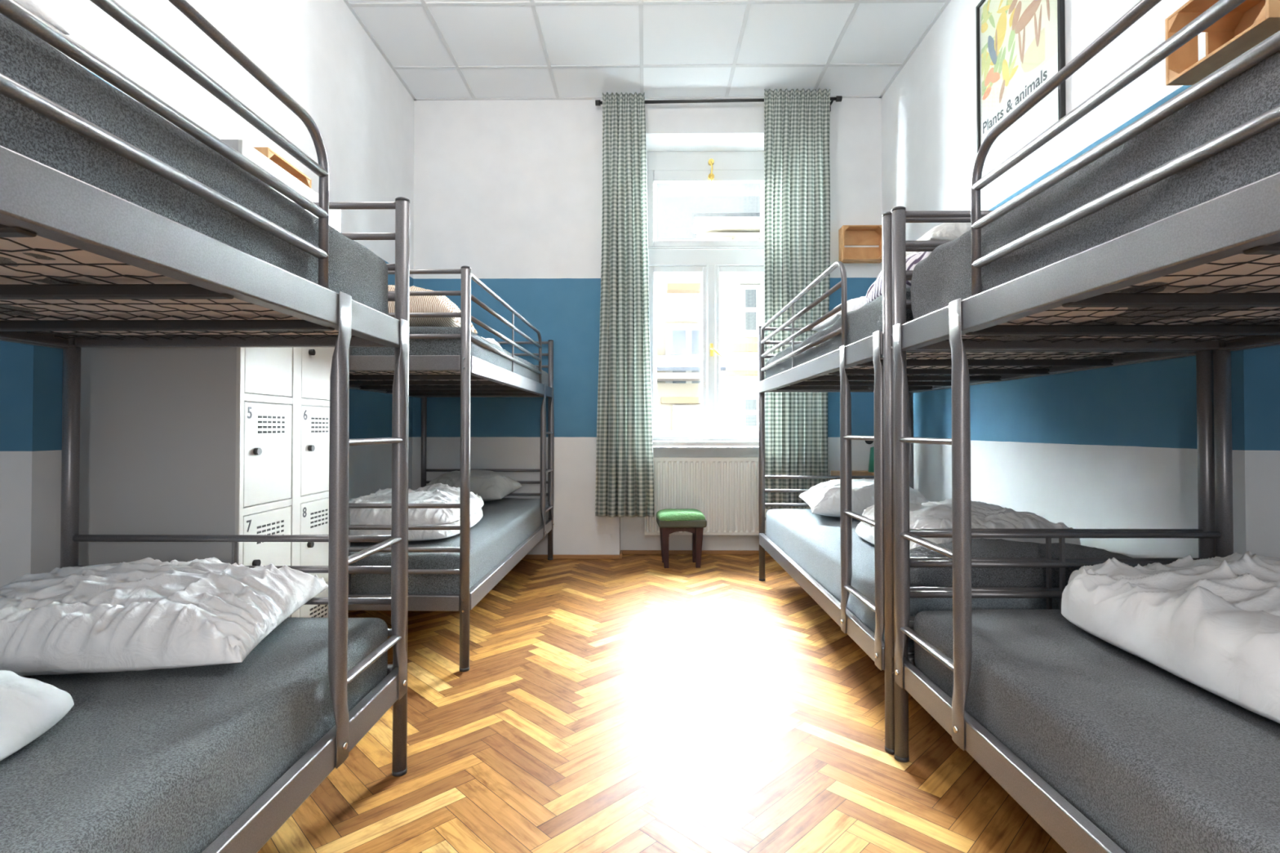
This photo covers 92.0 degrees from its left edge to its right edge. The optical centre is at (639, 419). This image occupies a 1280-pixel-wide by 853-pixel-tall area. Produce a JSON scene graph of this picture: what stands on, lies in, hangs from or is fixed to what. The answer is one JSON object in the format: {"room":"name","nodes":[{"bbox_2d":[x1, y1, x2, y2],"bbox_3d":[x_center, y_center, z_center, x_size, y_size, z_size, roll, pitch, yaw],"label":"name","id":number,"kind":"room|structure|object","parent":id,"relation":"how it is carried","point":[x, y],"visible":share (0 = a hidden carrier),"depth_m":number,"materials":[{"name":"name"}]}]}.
{"room":"dormitory","nodes":[
{"label":"dormitory","id":0,"kind":"room"},
{"bbox_2d":[0,0,413,586],"bbox_3d":[-1.904,-0.726,1.026,0.420,3.471,6.994,0,-1,1],"label":"wall","id":1,"kind":"structure","parent":0,"point":[317,51],"depth_m":2.70,"materials":[{"name":"white paint"}]},
{"bbox_2d":[253,146,311,189],"bbox_3d":[-1.578,-0.966,2.619,0.200,0.235,0.320,0,-1,1],"label":"wooden crate","id":2,"kind":"object","parent":1,"relation":"attached to","point":[267,152],"visible":0.11,"depth_m":2.61,"materials":[{"name":"brown wood"}]},
{"bbox_2d":[347,0,944,97],"bbox_3d":[0.018,-2.428,1.280,4.019,0.060,7.494,0,-1,1],"label":"ceiling","id":3,"kind":"structure","parent":0,"point":[803,33],"depth_m":3.90,"materials":[{"name":"white tile"}]},
{"bbox_2d":[412,97,882,555],"bbox_3d":[0.054,-0.674,4.806,4.019,3.471,0.606,0,-1,1],"label":"wall","id":4,"kind":"structure","parent":0,"point":[510,192],"depth_m":4.52,"materials":[{"name":"white paint"}]},
{"bbox_2d":[619,551,622,558],"bbox_3d":[0.546,0.994,4.551,1.388,0.030,0.150,0,-1,1],"label":"niche","id":5,"kind":"object","parent":4,"relation":"attached to","point":[621,552],"visible":0.48,"depth_m":4.51,"materials":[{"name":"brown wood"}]},
{"bbox_2d":[522,550,769,559],"bbox_3d":[0.051,0.994,4.556,3.419,0.030,0.186,0,-1,1],"label":"baseboard","id":6,"kind":"structure","parent":4,"relation":"attached to","point":[624,552],"depth_m":4.62,"materials":[{"name":"brown wood"}]},
{"bbox_2d":[646,151,764,446],"bbox_3d":[0.551,-0.948,4.773,1.381,2.288,0.550,0,-1,1],"label":"window","id":7,"kind":"structure","parent":4,"relation":"in","point":[710,263],"depth_m":4.80,"materials":[{"name":"white paint"}]},
{"bbox_2d":[644,457,782,535],"bbox_3d":[0.546,0.635,4.603,1.024,0.718,0.084,0,-1,1],"label":"radiator","id":8,"kind":"object","parent":4,"relation":"attached to","point":[725,490],"visible":0.62,"depth_m":4.57,"materials":[{"name":"white metal"}]},
{"bbox_2d":[595,95,842,111],"bbox_3d":[0.559,-2.279,4.461,1.756,0.061,0.119,0,-1,1],"label":"curtain rod","id":9,"kind":"object","parent":4,"relation":"attached to","point":[838,98],"visible":0.49,"depth_m":4.41,"materials":[{"name":"black metal"}]},
{"bbox_2d":[595,91,654,517],"bbox_3d":[-0.109,-0.822,4.395,0.418,3.006,0.125,0,-1,-1],"label":"curtain","id":10,"kind":"object","parent":9,"relation":"hanging from","point":[624,473],"visible":1,"depth_m":4.36,"materials":[{"name":"green fabric"}]},
{"bbox_2d":[764,88,830,509],"bbox_3d":[1.113,-0.858,4.385,0.472,2.969,0.117,0,-1,-2],"label":"curtain","id":11,"kind":"object","parent":9,"relation":"hanging from","point":[797,166],"visible":0.8,"depth_m":4.36,"materials":[{"name":"green fabric"}]},
{"bbox_2d":[831,470,874,479],"bbox_3d":[1.545,0.452,4.438,0.330,0.170,0.070,0,-1,1],"label":"wooden crate","id":12,"kind":"object","parent":4,"relation":"attached to","point":[833,473],"visible":0.23,"depth_m":4.46,"materials":[{"name":"brown wood"}]},
{"bbox_2d":[838,225,882,263],"bbox_3d":[1.595,-1.261,4.444,0.300,0.245,0.105,0,-1,1],"label":"wooden crate","id":13,"kind":"object","parent":4,"relation":"attached to","point":[848,235],"visible":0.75,"depth_m":4.49,"materials":[{"name":"brown wood"}]},
{"bbox_2d":[865,440,874,472],"bbox_3d":[1.656,0.241,4.381,0.104,0.250,0.187,0,-1,1],"label":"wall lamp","id":14,"kind":"object","parent":4,"relation":"attached to","point":[871,464],"visible":0.3,"depth_m":4.32,"materials":[{"name":"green metal"}]},
{"bbox_2d":[257,554,1066,852],"bbox_3d":[0.017,0.962,1.087,4.259,0.002,7.200,0,-1,1],"label":"floor","id":15,"kind":"structure","parent":0,"point":[631,703],"depth_m":1.89,"materials":[{"name":"brown wood"}]},
{"bbox_2d":[0,0,409,852],"bbox_3d":[-1.126,0.163,0.697,0.975,1.584,2.076,0,-1,1],"label":"bunk bed","id":16,"kind":"object","parent":15,"relation":"on","point":[37,198],"visible":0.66,"depth_m":1.20,"materials":[{"name":"grey paint"}]},
{"bbox_2d":[0,617,387,852],"bbox_3d":[-1.131,0.603,0.691,0.899,0.187,1.981,0,-1,1],"label":"mattress","id":17,"kind":"object","parent":16,"relation":"on","point":[162,760],"visible":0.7,"depth_m":1.04,"materials":[{"name":"grey fabric"}]},
{"bbox_2d":[0,670,74,760],"bbox_3d":[-1.231,0.449,0.800,0.619,0.122,0.610,0,-1,1],"label":"pillow","id":18,"kind":"object","parent":17,"relation":"on","point":[29,708],"visible":1,"depth_m":0.97,"materials":[{"name":"white fabric"}]},
{"bbox_2d":[0,556,328,675],"bbox_3d":[-1.191,0.430,1.435,0.720,0.184,0.501,0,-1,-8],"label":"duvet","id":19,"kind":"object","parent":17,"relation":"on","point":[148,613],"visible":1,"depth_m":1.28,"materials":[{"name":"white fabric"}]},
{"bbox_2d":[0,14,388,335],"bbox_3d":[-1.130,-0.350,0.704,0.903,0.229,1.983,0,-1,1],"label":"mattress","id":20,"kind":"object","parent":16,"relation":"on","point":[354,270],"visible":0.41,"depth_m":0.94,"materials":[{"name":"grey fabric"}]},
{"bbox_2d":[0,0,70,35],"bbox_3d":[-1.034,-0.551,0.577,0.602,0.169,0.447,0,-1,-3],"label":"pillow","id":21,"kind":"object","parent":20,"relation":"on","point":[31,5],"visible":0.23,"depth_m":0.78,"materials":[{"name":"white fabric"}]},
{"bbox_2d":[78,139,341,617],"bbox_3d":[-1.409,0.079,2.094,0.520,1.792,0.587,0,-1,1],"label":"locker","id":22,"kind":"object","parent":15,"relation":"on","point":[174,441],"visible":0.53,"depth_m":1.80,"materials":[{"name":"grey metal"}]},
{"bbox_2d":[347,265,554,671],"bbox_3d":[-1.122,0.201,3.455,0.975,1.584,2.076,0,-1,1],"label":"bunk bed","id":23,"kind":"object","parent":15,"relation":"on","point":[470,367],"visible":0.56,"depth_m":2.50,"materials":[{"name":"grey metal"}]},
{"bbox_2d":[349,326,548,386],"bbox_3d":[-1.117,-0.284,3.457,0.898,0.168,1.981,0,-1,1],"label":"mattress","id":24,"kind":"object","parent":23,"relation":"on","point":[416,346],"visible":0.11,"depth_m":2.47,"materials":[{"name":"grey fabric"}]},
{"bbox_2d":[387,284,478,333],"bbox_3d":[-1.073,-0.489,2.815,0.566,0.223,0.507,0,-1,-3],"label":"pillow","id":25,"kind":"object","parent":24,"relation":"on","point":[417,304],"visible":0.23,"depth_m":2.61,"materials":[{"name":"fabric"}]},
{"bbox_2d":[480,336,505,350],"bbox_3d":[-1.052,-0.414,3.509,0.554,0.107,0.556,0,-1,1],"label":"duvet","id":26,"kind":"object","parent":24,"relation":"on","point":[492,340],"visible":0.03,"depth_m":3.41,"materials":[{"name":"white fabric"}]},
{"bbox_2d":[350,497,548,594],"bbox_3d":[-1.116,0.638,3.444,0.900,0.192,1.981,0,-1,1],"label":"mattress","id":27,"kind":"object","parent":23,"relation":"on","point":[505,523],"visible":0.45,"depth_m":2.68,"materials":[{"name":"grey fabric"}]},
{"bbox_2d":[348,483,484,541],"bbox_3d":[-1.131,0.437,3.054,0.631,0.203,0.883,0,-1,-4],"label":"duvet","id":28,"kind":"object","parent":27,"relation":"on","point":[437,493],"visible":0.48,"depth_m":2.73,"materials":[{"name":"white fabric"}]},
{"bbox_2d":[423,469,522,501],"bbox_3d":[-1.149,0.441,4.181,0.606,0.202,0.403,0,-1,8],"label":"pillow","id":29,"kind":"object","parent":27,"relation":"on","point":[491,486],"visible":0.61,"depth_m":4.05,"materials":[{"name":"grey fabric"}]},
{"bbox_2d":[656,508,706,568],"bbox_3d":[0.281,0.815,4.289,0.330,0.380,0.288,0,-1,-2],"label":"stool","id":30,"kind":"object","parent":15,"relation":"on","point":[669,521],"visible":1,"depth_m":4.18,"materials":[{"name":"green fabric"}]},
{"bbox_2d":[656,508,705,520],"bbox_3d":[0.280,0.657,4.291,0.328,0.064,0.288,0,-1,-2],"label":"seat cushion","id":31,"kind":"object","parent":30,"relation":"on","point":[668,514],"depth_m":4.17,"materials":[{"name":"green fabric"}]},
{"bbox_2d":[758,211,1215,754],"bbox_3d":[1.205,0.193,2.835,0.975,1.584,2.076,0,-1,1],"label":"bunk bed","id":32,"kind":"object","parent":15,"relation":"on","point":[864,353],"visible":0.56,"depth_m":2.07,"materials":[{"name":"grey metal"}]},
{"bbox_2d":[765,508,1059,649],"bbox_3d":[1.210,0.627,2.829,0.899,0.196,1.982,0,-1,1],"label":"mattress","id":33,"kind":"object","parent":32,"relation":"on","point":[813,541],"visible":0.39,"depth_m":2.55,"materials":[{"name":"grey fabric"}]},
{"bbox_2d":[799,478,928,516],"bbox_3d":[1.255,0.428,3.441,0.664,0.204,0.442,0,-1,6],"label":"pillow","id":34,"kind":"object","parent":33,"relation":"on","point":[824,498],"visible":0.51,"depth_m":3.29,"materials":[{"name":"white fabric"}]},
{"bbox_2d":[855,498,1080,549],"bbox_3d":[1.282,0.432,2.506,0.678,0.188,0.812,0,-1,-2],"label":"duvet","id":35,"kind":"object","parent":33,"relation":"on","point":[929,514],"visible":0.3,"depth_m":2.29,"materials":[{"name":"white fabric"}]},
{"bbox_2d":[910,537,1130,587],"bbox_3d":[1.206,0.456,1.984,0.802,0.144,0.267,0,-1,1],"label":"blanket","id":36,"kind":"object","parent":33,"relation":"on","point":[987,577],"visible":0.44,"depth_m":1.88,"materials":[{"name":"grey fabric"}]},
{"bbox_2d":[765,287,1124,386],"bbox_3d":[1.212,-0.308,2.841,0.909,0.206,1.981,0,-1,1],"label":"mattress","id":37,"kind":"object","parent":32,"relation":"on","point":[862,322],"visible":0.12,"depth_m":2.21,"materials":[{"name":"grey fabric"}]},
{"bbox_2d":[812,296,865,331],"bbox_3d":[1.089,-0.477,2.797,0.522,0.153,0.426,0,-1,1],"label":"pillow","id":38,"kind":"object","parent":37,"relation":"on","point":[853,304],"visible":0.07,"depth_m":2.66,"materials":[{"name":"white fabric"}]},
{"bbox_2d":[864,251,932,304],"bbox_3d":[1.138,-0.502,2.217,0.604,0.185,0.649,0,-1,5],"label":"duvet","id":39,"kind":"object","parent":37,"relation":"on","point":[875,291],"visible":0.08,"depth_m":2.16,"materials":[{"name":"fabric"}]},
{"bbox_2d":[906,222,971,256],"bbox_3d":[1.181,-0.602,2.094,0.548,0.142,0.353,0,-1,1],"label":"pillow","id":40,"kind":"object","parent":39,"relation":"on","point":[944,231],"visible":0.15,"depth_m":1.95,"materials":[{"name":"grey fabric"}]},
{"bbox_2d":[891,0,1279,852],"bbox_3d":[1.194,0.164,0.759,0.975,1.584,2.076,0,-1,1],"label":"bunk bed","id":41,"kind":"object","parent":15,"relation":"on","point":[1245,220],"visible":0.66,"depth_m":1.28,"materials":[{"name":"grey paint"}]},
{"bbox_2d":[911,50,1279,341],"bbox_3d":[1.196,-0.362,0.766,0.920,0.268,1.983,0,-1,1],"label":"mattress","id":42,"kind":"object","parent":41,"relation":"on","point":[944,277],"visible":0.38,"depth_m":1.02,"materials":[{"name":"grey fabric"}]},
{"bbox_2d":[913,608,1279,852],"bbox_3d":[1.199,0.603,0.753,0.899,0.185,1.982,0,-1,1],"label":"mattress","id":43,"kind":"object","parent":41,"relation":"on","point":[1157,761],"visible":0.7,"depth_m":1.08,"materials":[{"name":"grey fabric"}]},
{"bbox_2d":[1061,551,1279,723],"bbox_3d":[1.332,0.398,1.085,0.641,0.236,1.171,0,-1,-2],"label":"duvet","id":44,"kind":"object","parent":43,"relation":"on","point":[1213,624],"visible":1,"depth_m":1.22,"materials":[{"name":"white fabric"}]},
{"bbox_2d":[881,0,1279,558],"bbox_3d":[1.935,-0.726,0.988,0.420,3.471,6.994,0,-1,1],"label":"wall","id":45,"kind":"structure","parent":0,"point":[1113,447],"depth_m":2.43,"materials":[{"name":"white paint"}]},
{"bbox_2d":[343,0,951,100],"bbox_3d":[0.015,-2.398,1.030,3.419,0.007,6.994,0,-1,1],"label":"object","id":46,"kind":"structure","parent":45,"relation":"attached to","point":[640,2],"depth_m":3.91,"materials":[{"name":"white paint"}]},
{"bbox_2d":[975,0,1066,177],"bbox_3d":[1.732,-1.665,2.851,0.022,0.920,0.640,0,-1,1],"label":"framed poster","id":47,"kind":"object","parent":45,"relation":"attached to","point":[1020,44],"visible":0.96,"depth_m":2.85,"materials":[{"name":"white paper"}]},
{"bbox_2d":[981,0,1057,120],"bbox_3d":[1.733,-1.808,2.853,0.002,0.575,0.580,0,-1,1],"label":"picture","id":48,"kind":"object","parent":47,"relation":"attached to","point":[1020,37],"depth_m":2.88,"materials":[{"name":"multicoloured paper"}]},
{"bbox_2d":[988,93,1052,154],"bbox_3d":[1.733,-1.359,2.842,0.001,0.068,0.490,0,-1,1],"label":"print","id":49,"kind":"object","parent":47,"relation":"attached to","point":[1045,104],"depth_m":2.80,"materials":[{"name":"white paper"}]},
{"bbox_2d":[1164,0,1279,85],"bbox_3d":[1.631,-1.074,1.654,0.200,0.195,0.300,0,-1,1],"label":"shelf","id":50,"kind":"object","parent":45,"relation":"attached to","point":[1251,22],"visible":0.55,"depth_m":1.75,"materials":[{"name":"brown wood"}]},
{"label":"outside","id":51,"kind":"structure","parent":0,"visible":0},
{"bbox_3d":[2.227,4.807,22.565,32.000,0.100,34.700,0,-1,1],"label":"paving","id":52,"kind":"object","parent":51,"visible":0},
{"bbox_2d":[656,282,701,383],"bbox_3d":[-0.579,0.927,11.320,3.615,7.350,2.150,0,-1,1],"label":"building exterior","id":53,"kind":"structure","parent":52,"relation":"on","point":[678,305],"depth_m":10.51,"materials":[{"name":"beige paint"}]},
{"bbox_2d":[656,354,725,431],"bbox_3d":[-0.498,1.722,9.133,3.220,5.700,2.500,0,-1,1],"label":"building exterior","id":54,"kind":"structure","parent":52,"relation":"on","point":[678,406],"depth_m":8.28,"materials":[{"name":"beige paint"}]},
{"bbox_2d":[693,213,760,431],"bbox_3d":[3.487,-0.122,16.169,4.750,9.580,7.600,0,-1,1],"label":"building","id":55,"kind":"structure","parent":52,"relation":"on","point":[740,302],"depth_m":12.94,"materials":[{"name":"beige paint"}]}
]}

